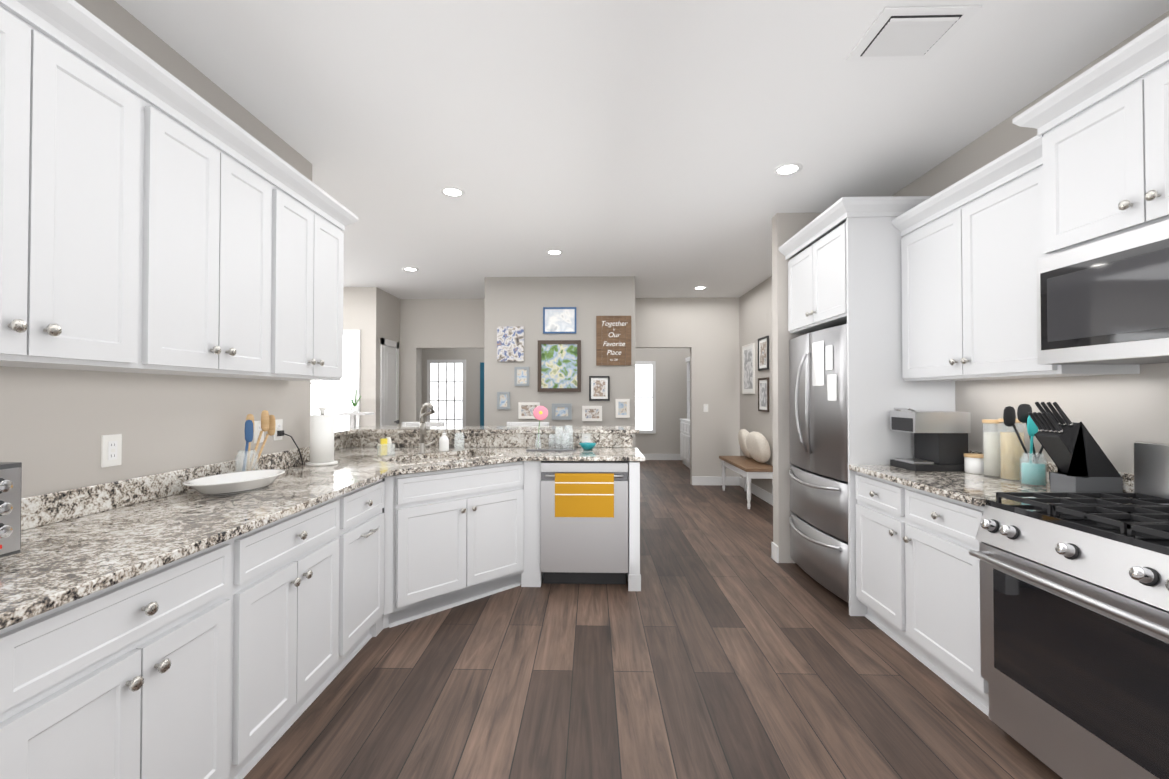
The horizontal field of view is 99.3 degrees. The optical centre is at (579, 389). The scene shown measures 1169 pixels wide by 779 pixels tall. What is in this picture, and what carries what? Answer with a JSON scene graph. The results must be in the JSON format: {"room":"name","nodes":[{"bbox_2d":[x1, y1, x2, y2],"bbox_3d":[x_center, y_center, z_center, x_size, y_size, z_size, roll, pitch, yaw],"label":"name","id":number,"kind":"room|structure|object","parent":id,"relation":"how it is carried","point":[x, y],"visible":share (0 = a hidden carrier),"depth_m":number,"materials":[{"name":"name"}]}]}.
{"room":"kitchen","nodes":[
{"label":"kitchen","id":0,"kind":"room"},
{"bbox_2d":[0,0,311,497],"bbox_3d":[-1.891,-0.059,0.773,0.270,2.800,4.730,0,-1,1],"label":"wall","id":1,"kind":"structure","parent":0,"point":[55,424],"depth_m":1.96,"materials":[{"name":"grey paint"}]},
{"bbox_2d":[101,434,121,467],"bbox_3d":[-1.725,0.225,1.830,0.009,0.116,0.072,0,-1,1],"label":"outlet","id":2,"kind":"object","parent":1,"relation":"attached to","point":[111,450],"visible":1,"depth_m":1.82,"materials":[{"name":"white plastic"}]},
{"bbox_2d":[0,0,357,380],"bbox_3d":[-1.561,-0.566,0.989,0.373,0.980,3.966,0,-1,1],"label":"upper cabinet","id":3,"kind":"object","parent":1,"relation":"attached to","point":[155,218],"visible":1,"depth_m":1.61,"materials":[{"name":"white wood"}]},
{"bbox_2d":[254,421,263,442],"bbox_3d":[-1.705,0.225,2.640,0.008,0.116,0.072,0,-1,1],"label":"electrical outlet","id":4,"kind":"object","parent":1,"relation":"attached to","point":[257,427],"visible":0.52,"depth_m":2.62,"materials":[{"name":"white plastic"}]},
{"bbox_2d":[273,419,282,440],"bbox_3d":[-1.701,0.227,2.800,0.008,0.116,0.072,0,-1,1],"label":"electrical outlet","id":5,"kind":"object","parent":1,"relation":"attached to","point":[279,425],"visible":0.79,"depth_m":2.80,"materials":[{"name":"white plastic"}]},
{"bbox_2d":[277,430,302,463],"bbox_3d":[-1.664,0.339,2.872,0.066,0.212,0.178,0,-1,1],"label":"cord","id":6,"kind":"object","parent":5,"relation":"attached to","point":[280,433],"visible":1,"depth_m":2.81,"materials":[{"name":"black plastic"}]},
{"bbox_2d":[343,287,367,425],"bbox_3d":[-4.648,0.018,6.797,3.560,2.800,0.120,0,-1,1],"label":"wall","id":7,"kind":"structure","parent":0,"point":[354,308],"depth_m":6.71,"materials":[{"name":"grey paint"}]},
{"bbox_2d":[311,330,360,429],"bbox_3d":[-3.780,-0.083,6.700,1.640,1.440,0.030,0,-1,1],"label":"window","id":8,"kind":"structure","parent":7,"relation":"in","point":[332,397],"depth_m":6.69,"materials":[{"name":"white glass"}]},
{"bbox_2d":[367,287,399,425],"bbox_3d":[-2.798,0.023,7.171,0.120,2.800,0.960,0,-1,1],"label":"wall","id":9,"kind":"structure","parent":0,"point":[383,314],"depth_m":6.74,"materials":[{"name":"grey paint"}]},
{"bbox_2d":[380,338,398,425],"bbox_3d":[-2.701,0.357,7.130,0.077,2.130,0.610,0,-1,1],"label":"door frame","id":10,"kind":"structure","parent":9,"relation":"attached to","point":[389,382],"depth_m":7.10,"materials":[{"name":"white"}]},
{"bbox_2d":[419,349,421,421],"bbox_3d":[-3.412,0.047,9.057,0.120,2.800,2.780,0,-1,1],"label":"wall","id":11,"kind":"structure","parent":0,"point":[420,378],"depth_m":10.34,"materials":[{"name":"grey paint"}]},
{"bbox_2d":[422,348,689,453],"bbox_3d":[-1.627,0.065,10.463,8.420,2.800,0.120,0,-1,1],"label":"wall","id":12,"kind":"structure","parent":0,"point":[671,387],"depth_m":10.32,"materials":[{"name":"grey paint"}]},
{"bbox_2d":[427,360,465,425],"bbox_3d":[-2.798,0.429,10.411,0.820,2.110,0.030,0,-1,1],"label":"french door","id":13,"kind":"structure","parent":12,"relation":"in","point":[446,389],"depth_m":10.42,"materials":[{"name":"white glass"}]},
{"bbox_2d":[480,362,483,425],"bbox_3d":[-1.689,0.444,10.380,0.800,2.020,0.020,0,-1,1],"label":"door frame","id":14,"kind":"structure","parent":12,"relation":"attached to","point":[481,393],"depth_m":10.38,"materials":[{"name":"blue paint"}]},
{"bbox_2d":[635,361,655,433],"bbox_3d":[1.230,0.163,10.315,0.680,1.500,0.030,0,-1,1],"label":"dining room window","id":15,"kind":"structure","parent":12,"relation":"in","point":[645,397],"depth_m":10.31,"materials":[{"name":"white glass"}]},
{"bbox_2d":[643,454,681,459],"bbox_3d":[1.211,1.398,10.309,2.500,0.130,0.014,0,-1,1],"label":"baseboard","id":16,"kind":"structure","parent":12,"relation":"attached to","point":[647,456],"depth_m":10.29,"materials":[{"name":"white"}]},
{"bbox_2d":[484,276,635,447],"bbox_3d":[-0.234,0.018,6.788,1.861,2.800,1.360,0,-1,1],"label":"wall","id":17,"kind":"structure","parent":0,"point":[515,301],"depth_m":6.12,"materials":[{"name":"grey paint"}]},
{"bbox_2d":[497,392,509,408],"bbox_3d":[-0.941,0.137,6.112,0.158,0.215,0.021,0,-1,1],"label":"frame","id":18,"kind":"object","parent":17,"relation":"attached to","point":[503,400],"visible":0.88,"depth_m":6.10,"materials":[{"name":"grey"}]},
{"bbox_2d":[497,326,523,361],"bbox_3d":[-0.855,-0.559,6.115,0.330,0.430,0.029,0,-1,1],"label":"canvas","id":19,"kind":"object","parent":17,"relation":"attached to","point":[510,344],"visible":0.93,"depth_m":6.10},
{"bbox_2d":[514,367,528,385],"bbox_3d":[-0.715,-0.161,6.111,0.180,0.236,0.021,0,-1,1],"label":"frame","id":20,"kind":"object","parent":17,"relation":"attached to","point":[521,376],"visible":0.94,"depth_m":6.11,"materials":[{"name":"grey"}]},
{"bbox_2d":[518,402,539,418],"bbox_3d":[-0.625,0.259,6.103,0.259,0.201,0.021,0,-1,1],"label":"frame","id":21,"kind":"object","parent":17,"relation":"attached to","point":[525,410],"visible":0.71,"depth_m":6.10,"materials":[{"name":"white"}]},
{"bbox_2d":[538,340,580,391],"bbox_3d":[-0.253,-0.287,6.094,0.531,0.631,0.034,0,-1,1],"label":"frame","id":22,"kind":"object","parent":17,"relation":"attached to","point":[559,365],"visible":0.98,"depth_m":6.09,"materials":[{"name":"brown"}]},
{"bbox_2d":[543,307,575,333],"bbox_3d":[-0.249,-0.850,6.108,0.409,0.323,0.021,0,-1,1],"label":"frame","id":23,"kind":"object","parent":17,"relation":"attached to","point":[559,320],"visible":0.96,"depth_m":6.11,"materials":[{"name":"blue"}]},
{"bbox_2d":[552,403,571,419],"bbox_3d":[-0.224,0.272,6.093,0.244,0.201,0.021,0,-1,1],"label":"frame","id":24,"kind":"object","parent":17,"relation":"attached to","point":[561,411],"visible":1,"depth_m":6.08,"materials":[{"name":"grey"}]},
{"bbox_2d":[582,406,601,420],"bbox_3d":[0.149,0.294,6.083,0.244,0.187,0.021,0,-1,1],"label":"frame","id":25,"kind":"object","parent":17,"relation":"attached to","point":[591,413],"visible":0.96,"depth_m":6.08,"materials":[{"name":"white"}]},
{"bbox_2d":[589,376,609,400],"bbox_3d":[0.238,-0.014,6.085,0.251,0.302,0.021,0,-1,1],"label":"frame","id":26,"kind":"object","parent":17,"relation":"attached to","point":[599,388],"visible":0.96,"depth_m":6.08,"materials":[{"name":"black wood"}]},
{"bbox_2d":[596,316,630,365],"bbox_3d":[0.414,-0.599,6.087,0.429,0.610,0.023,0,-1,1],"label":"sign","id":27,"kind":"object","parent":17,"relation":"attached to","point":[613,336],"visible":1,"depth_m":6.08,"materials":[{"name":"brown wood"}]},
{"bbox_2d":[615,399,629,417],"bbox_3d":[0.522,0.230,6.075,0.172,0.230,0.021,0,-1,1],"label":"frame","id":28,"kind":"object","parent":17,"relation":"attached to","point":[622,408],"visible":0.98,"depth_m":6.07,"materials":[{"name":"white"}]},
{"bbox_2d":[400,298,739,484],"bbox_3d":[-0.172,0.027,7.527,5.113,2.800,0.120,0,-1,1],"label":"wall","id":29,"kind":"structure","parent":0,"point":[705,331],"depth_m":7.43,"materials":[{"name":"grey paint"}]},
{"bbox_2d":[703,404,707,411],"bbox_3d":[1.879,0.276,7.406,0.072,0.116,0.012,0,-1,1],"label":"light switch","id":30,"kind":"object","parent":29,"relation":"attached to","point":[705,407],"visible":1,"depth_m":7.41,"materials":[{"name":"white plastic"}]},
{"bbox_2d":[692,476,738,485],"bbox_3d":[2.009,1.361,7.389,0.680,0.130,0.014,0,-1,1],"label":"baseboard","id":31,"kind":"structure","parent":29,"relation":"attached to","point":[696,480],"depth_m":7.38,"materials":[{"name":"white"}]},
{"bbox_2d":[114,0,1168,298],"bbox_3d":[-2.086,-1.462,4.432,9.200,0.100,12.400,0,-1,1],"label":"ceiling","id":32,"kind":"structure","parent":0,"point":[650,144],"depth_m":2.56,"materials":[{"name":"white paint"}]},
{"bbox_2d":[402,267,418,270],"bbox_3d":[-1.963,-1.393,5.758,0.180,0.006,0.180,0,-1,1],"label":"recessed light","id":33,"kind":"object","parent":32,"relation":"in","point":[409,269],"visible":0.98,"depth_m":5.75,"materials":[{"name":"white"}]},
{"bbox_2d":[440,186,464,196],"bbox_3d":[-0.917,-1.420,3.572,0.180,0.006,0.180,0,-1,1],"label":"recessed light","id":34,"kind":"object","parent":32,"relation":"in","point":[450,191],"visible":1,"depth_m":3.56,"materials":[{"name":"white"}]},
{"bbox_2d":[546,250,562,254],"bbox_3d":[-0.260,-1.401,5.076,0.180,0.006,0.180,0,-1,1],"label":"recessed light","id":35,"kind":"object","parent":32,"relation":"in","point":[554,252],"visible":1,"depth_m":5.08,"materials":[{"name":"white plastic"}]},
{"bbox_2d":[694,286,706,288],"bbox_3d":[1.632,-1.380,6.740,0.180,0.006,0.180,0,-1,1],"label":"recessed light","id":36,"kind":"object","parent":32,"relation":"in","point":[700,287],"visible":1,"depth_m":6.71,"materials":[{"name":"white"}]},
{"bbox_2d":[773,163,802,175],"bbox_3d":[1.345,-1.425,3.216,0.180,0.006,0.180,0,-1,1],"label":"recessed light","id":37,"kind":"object","parent":32,"relation":"in","point":[785,169],"visible":1,"depth_m":3.21,"materials":[{"name":"white"}]},
{"bbox_2d":[846,5,981,60],"bbox_3d":[1.335,-1.435,2.016,0.360,0.015,0.290,0,-1,1],"label":"ceiling vent","id":38,"kind":"object","parent":32,"relation":"in","point":[912,33],"visible":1,"depth_m":1.99,"materials":[{"name":"white metal"}]},
{"bbox_2d":[243,460,1061,778],"bbox_3d":[-2.086,1.437,4.395,9.200,0.100,12.400,0,-1,1],"label":"floor","id":39,"kind":"structure","parent":0,"point":[721,644],"depth_m":2.26,"materials":[{"name":"brown wood"}]},
{"bbox_2d":[0,629,3,652],"bbox_3d":[-1.445,0.902,0.614,0.612,0.876,0.665,0,-1,1],"label":"base cabinet","id":40,"kind":"object","parent":39,"relation":"on","point":[2,630],"depth_m":0.97,"materials":[{"name":"white wood"}]},
{"bbox_2d":[0,534,243,778],"bbox_3d":[-1.429,0.910,1.279,0.612,0.876,0.665,0,-1,1],"label":"base cabinet","id":41,"kind":"object","parent":39,"relation":"on","point":[231,658],"depth_m":1.26,"materials":[{"name":"white wood"}]},
{"bbox_2d":[240,493,347,778],"bbox_3d":[-1.412,0.919,1.951,0.612,0.876,0.680,0,-1,1],"label":"base cabinet","id":42,"kind":"object","parent":39,"relation":"on","point":[296,565],"depth_m":1.91,"materials":[{"name":"white wood"}]},
{"bbox_2d":[334,390,373,427],"bbox_3d":[-2.091,0.697,4.604,0.280,1.386,0.200,0,-1,1],"label":"table","id":43,"kind":"object","parent":39,"relation":"on","point":[354,412],"visible":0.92,"depth_m":4.56,"materials":[{"name":"white"}]},
{"bbox_2d":[344,477,387,666],"bbox_3d":[-1.398,0.926,2.537,0.612,0.876,0.492,0,-1,1],"label":"base cabinet","id":44,"kind":"object","parent":39,"relation":"on","point":[366,591],"depth_m":2.55,"materials":[{"name":"white wood"}]},
{"bbox_2d":[402,422,443,425],"bbox_3d":[-1.473,0.850,4.832,0.435,1.085,0.390,0,-1,1],"label":"bar stool","id":45,"kind":"object","parent":39,"relation":"on","point":[418,423],"visible":0.12,"depth_m":4.66,"materials":[{"name":"white"}]},
{"bbox_2d":[388,461,535,627],"bbox_3d":[-0.910,0.936,3.338,1.103,0.876,1.103,0,-1,1],"label":"base cabinet","id":46,"kind":"object","parent":39,"relation":"on","point":[457,536],"depth_m":3.10,"materials":[{"name":"white wood"}]},
{"bbox_2d":[0,446,644,629],"bbox_3d":[-0.779,0.400,1.499,2.353,0.130,5.048,0,-1,1],"label":"countertop","id":47,"kind":"structure","parent":46,"relation":"on","point":[78,543],"depth_m":1.70,"materials":[{"name":"stone"}]},
{"bbox_2d":[0,462,21,557],"bbox_3d":[-1.556,0.306,1.045,0.325,0.245,0.460,0,-1,1],"label":"toaster oven","id":48,"kind":"object","parent":47,"relation":"on","point":[10,503],"visible":1,"depth_m":1.24,"materials":[{"name":"grey metal"}]},
{"bbox_2d":[182,469,284,494],"bbox_3d":[-1.511,0.413,2.193,0.288,0.060,0.425,0,-1,1],"label":"platter","id":49,"kind":"object","parent":47,"relation":"on","point":[234,482],"visible":1,"depth_m":2.16,"materials":[{"name":"white ceramic"}]},
{"bbox_2d":[235,410,275,471],"bbox_3d":[-1.617,0.275,2.474,0.096,0.344,0.210,0,-1,1],"label":"utensil holder","id":50,"kind":"object","parent":47,"relation":"on","point":[268,424],"visible":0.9,"depth_m":2.45,"materials":[{"name":"clear glass"}]},
{"bbox_2d":[306,407,337,465],"bbox_3d":[-1.565,0.280,3.016,0.176,0.348,0.176,0,-1,1],"label":"paper towel holder","id":51,"kind":"object","parent":47,"relation":"on","point":[322,439],"visible":1,"depth_m":2.96,"materials":[{"name":"white paper"}]},
{"bbox_2d":[377,437,394,456],"bbox_3d":[-1.345,0.394,3.447,0.100,0.130,0.060,1,-1,-44],"label":"sponge caddy","id":52,"kind":"object","parent":47,"relation":"on","point":[385,447],"visible":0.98,"depth_m":3.43,"materials":[{"name":"clear glass"}]},
{"bbox_2d":[418,402,434,453],"bbox_3d":[-1.091,0.276,3.562,0.155,0.370,0.202,0,-1,1],"label":"faucet","id":53,"kind":"object","parent":47,"relation":"on","point":[423,431],"visible":1,"depth_m":3.57,"materials":[{"name":"silver metal"}]},
{"bbox_2d":[439,429,448,451],"bbox_3d":[-1.020,0.379,3.729,0.074,0.169,0.074,0,-1,1],"label":"soap dispenser","id":54,"kind":"object","parent":47,"relation":"on","point":[443,443],"visible":1,"depth_m":3.70,"materials":[{"name":"white ceramic"}]},
{"bbox_2d":[454,432,464,449],"bbox_3d":[-0.932,0.399,3.840,0.080,0.130,0.080,0,-1,1],"label":"jar","id":55,"kind":"object","parent":47,"relation":"on","point":[459,444],"visible":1,"depth_m":3.83,"materials":[{"name":"white"}]},
{"bbox_2d":[526,406,576,450],"bbox_3d":[-0.214,0.295,3.843,0.370,0.338,0.240,0,-1,1],"label":"tray","id":56,"kind":"object","parent":47,"relation":"on","point":[540,413],"visible":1,"depth_m":3.81,"materials":[{"name":"clear glass"}]},
{"bbox_2d":[579,442,595,449],"bbox_3d":[0.060,0.439,3.824,0.130,0.050,0.132,0,-1,1],"label":"bowl","id":57,"kind":"object","parent":47,"relation":"on","point":[587,446],"visible":1,"depth_m":3.79,"materials":[{"name":"teal ceramic"}]},
{"bbox_2d":[507,422,548,425],"bbox_3d":[-0.483,0.850,4.808,0.435,1.085,0.390,0,-1,1],"label":"bar stool","id":58,"kind":"object","parent":39,"relation":"on","point":[527,423],"visible":0.08,"depth_m":4.64,"materials":[{"name":"white"}]},
{"bbox_2d":[541,461,627,583],"bbox_3d":[0.037,0.943,3.703,0.604,0.872,0.602,0,-1,1],"label":"dishwasher","id":59,"kind":"object","parent":39,"relation":"on","point":[584,550],"visible":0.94,"depth_m":3.42,"materials":[{"name":"silver metal"}]},
{"bbox_2d":[555,473,613,517],"bbox_3d":[0.031,0.726,3.415,0.405,0.297,0.032,0,-1,1],"label":"hanging towel","id":60,"kind":"object","parent":59,"relation":"hanging from","point":[584,494],"visible":0.91,"depth_m":3.40,"materials":[{"name":"yellow fabric"}]},
{"bbox_2d":[679,357,689,467],"bbox_3d":[2.187,0.410,9.354,0.440,2.080,1.040,0,-1,1],"label":"hutch","id":61,"kind":"object","parent":39,"relation":"on","point":[685,440],"visible":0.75,"depth_m":9.48,"materials":[{"name":"white"}]},
{"bbox_2d":[719,456,772,508],"bbox_3d":[2.144,1.170,6.395,0.390,0.485,1.240,0,-1,1],"label":"bench","id":62,"kind":"object","parent":39,"relation":"on","point":[747,469],"visible":0.9,"depth_m":6.03,"materials":[{"name":"brown wood"}]},
{"bbox_2d":[738,429,751,457],"bbox_3d":[2.241,0.726,6.678,0.180,0.388,0.420,0,-1,7],"label":"pillow","id":63,"kind":"object","parent":62,"relation":"on","point":[743,434],"visible":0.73,"depth_m":6.57,"materials":[{"name":"fabric"}]},
{"bbox_2d":[746,431,770,462],"bbox_3d":[2.230,0.721,6.218,0.180,0.388,0.420,0,-1,-7],"label":"pillow","id":64,"kind":"object","parent":62,"relation":"on","point":[758,446],"visible":1,"depth_m":6.09,"materials":[{"name":"fabric"}]},
{"bbox_2d":[789,324,848,602],"bbox_3d":[1.916,0.486,3.495,0.724,1.780,0.900,0,-1,1],"label":"refrigerator","id":65,"kind":"object","parent":39,"relation":"on","point":[818,517],"visible":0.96,"depth_m":3.35,"materials":[{"name":"silver metal"}]},
{"bbox_2d":[779,196,955,615],"bbox_3d":[1.931,0.115,3.452,0.701,2.520,1.015,0,-1,1],"label":"cabinet","id":66,"kind":"object","parent":39,"relation":"on","point":[845,267],"visible":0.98,"depth_m":3.02,"materials":[{"name":"white wood"}]},
{"bbox_2d":[855,472,988,716],"bbox_3d":[1.951,0.926,2.492,0.612,0.876,1.011,0,-1,1],"label":"base cabinet","id":67,"kind":"object","parent":39,"relation":"on","point":[917,579],"visible":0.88,"depth_m":2.34,"materials":[{"name":"white wood"}]},
{"bbox_2d":[849,450,1133,505],"bbox_3d":[1.899,0.394,0.956,0.643,0.130,4.096,0,-1,1],"label":"countertop","id":68,"kind":"structure","parent":67,"relation":"on","point":[972,489],"depth_m":2.36,"materials":[{"name":"stone"}]},
{"bbox_2d":[890,408,970,470],"bbox_3d":[1.999,0.278,2.851,0.306,0.347,0.235,0,-1,1],"label":"coffee maker","id":69,"kind":"object","parent":68,"relation":"on","point":[940,440],"visible":0.96,"depth_m":2.74,"materials":[{"name":"black"}]},
{"bbox_2d":[964,453,983,473],"bbox_3d":[2.138,0.399,2.678,0.108,0.100,0.108,0,-1,1],"label":"canister","id":70,"kind":"object","parent":68,"relation":"on","point":[973,463],"visible":0.65,"depth_m":2.65,"materials":[{"name":"white ceramic"}]},
{"bbox_2d":[982,419,1007,477],"bbox_3d":[2.139,0.302,2.559,0.104,0.291,0.104,0,-1,1],"label":"canister","id":71,"kind":"object","parent":68,"relation":"on","point":[991,454],"visible":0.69,"depth_m":2.54,"materials":[{"name":"clear glass"}]},
{"bbox_2d":[998,418,1025,481],"bbox_3d":[2.137,0.296,2.454,0.104,0.301,0.104,0,-1,1],"label":"canister","id":72,"kind":"object","parent":68,"relation":"on","point":[1011,452],"visible":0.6,"depth_m":2.42,"materials":[{"name":"clear glass"}]},
{"bbox_2d":[1003,404,1054,486],"bbox_3d":[2.098,0.255,2.315,0.146,0.379,0.139,0,-1,1],"label":"jar","id":73,"kind":"object","parent":68,"relation":"on","point":[1034,473],"visible":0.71,"depth_m":2.29,"materials":[{"name":"teal glass"}]},
{"bbox_2d":[1028,402,1122,492],"bbox_3d":[2.073,0.247,2.089,0.289,0.390,0.115,0,-1,1],"label":"knife block","id":74,"kind":"object","parent":68,"relation":"on","point":[1079,457],"visible":1,"depth_m":2.03,"materials":[{"name":"grey plastic"}]},
{"bbox_2d":[969,442,1168,778],"bbox_3d":[1.884,0.764,1.606,0.709,1.115,0.758,0,-1,1],"label":"range","id":75,"kind":"object","parent":39,"relation":"on","point":[1074,621],"visible":1,"depth_m":1.62,"materials":[{"name":"silver metal"}]},
{"bbox_2d":[577,213,820,562],"bbox_3d":[0.178,-0.017,4.082,4.243,2.800,0.150,0,-1,1],"label":"wall","id":76,"kind":"structure","parent":0,"point":[786,227],"depth_m":3.98,"materials":[{"name":"grey paint"}]},
{"bbox_2d":[334,426,638,449],"bbox_3d":[-0.748,0.391,3.775,2.434,0.146,1.380,0,-1,1],"label":"bar","id":77,"kind":"object","parent":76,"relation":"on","point":[493,436],"visible":0.65,"depth_m":4.02,"materials":[{"name":"stone"}]},
{"bbox_2d":[582,433,590,442],"bbox_3d":[0.050,0.407,4.000,0.072,0.116,0.008,0,-1,1],"label":"outlet","id":78,"kind":"object","parent":76,"relation":"attached to","point":[586,437],"visible":0.65,"depth_m":4.00,"materials":[{"name":"white plastic"}]},
{"bbox_2d":[771,542,778,560],"bbox_3d":[1.920,1.318,4.059,0.694,0.130,0.044,0,-1,1],"label":"baseboard","id":79,"kind":"structure","parent":76,"relation":"attached to","point":[774,548],"depth_m":4.01,"materials":[{"name":"white"}]},
{"bbox_2d":[739,11,1168,493],"bbox_3d":[2.370,-0.013,4.353,0.127,2.800,12.100,0,-1,1],"label":"wall","id":80,"kind":"structure","parent":0,"point":[1117,416],"depth_m":2.53,"materials":[{"name":"grey paint"}]},
{"bbox_2d":[742,343,754,393],"bbox_3d":[2.359,-0.285,6.958,0.021,0.690,0.500,0,-1,1],"label":"framed picture","id":81,"kind":"object","parent":80,"relation":"attached to","point":[748,368],"visible":1,"depth_m":6.95,"materials":[{"name":"white paper"}]},
{"bbox_2d":[739,477,772,505],"bbox_3d":[2.334,1.339,5.722,0.014,0.130,3.330,0,-1,1],"label":"baseboard","id":82,"kind":"structure","parent":80,"relation":"attached to","point":[762,494],"depth_m":6.45,"materials":[{"name":"white"}]},
{"bbox_2d":[758,336,768,370],"bbox_3d":[2.344,-0.458,6.350,0.021,0.420,0.360,0,-1,1],"label":"frame","id":83,"kind":"object","parent":80,"relation":"attached to","point":[763,353],"visible":1,"depth_m":6.34,"materials":[{"name":"black"}]},
{"bbox_2d":[758,377,768,411],"bbox_3d":[2.344,0.067,6.344,0.021,0.430,0.360,0,-1,1],"label":"frame","id":84,"kind":"object","parent":80,"relation":"attached to","point":[763,394],"visible":1,"depth_m":6.34,"materials":[{"name":"black"}]},
{"bbox_2d":[892,152,1139,380],"bbox_3d":[2.071,-0.547,2.507,0.373,0.980,1.012,0,-1,1],"label":"upper cabinet","id":85,"kind":"object","parent":80,"relation":"attached to","point":[967,315],"depth_m":2.46,"materials":[{"name":"white wood"}]},
{"bbox_2d":[1008,16,1168,267],"bbox_3d":[2.018,-0.836,1.621,0.436,0.605,0.898,0,-1,1],"label":"upper cabinet","id":86,"kind":"object","parent":80,"relation":"attached to","point":[1088,163],"depth_m":1.78,"materials":[{"name":"white wood"}]},
{"bbox_2d":[1036,219,1168,364],"bbox_3d":[1.999,-0.317,1.617,0.474,0.423,0.758,0,-1,1],"label":"microwave","id":87,"kind":"object","parent":86,"relation":"attached to","point":[1105,301],"visible":1,"depth_m":1.73,"materials":[{"name":"silver metal"}]}
]}

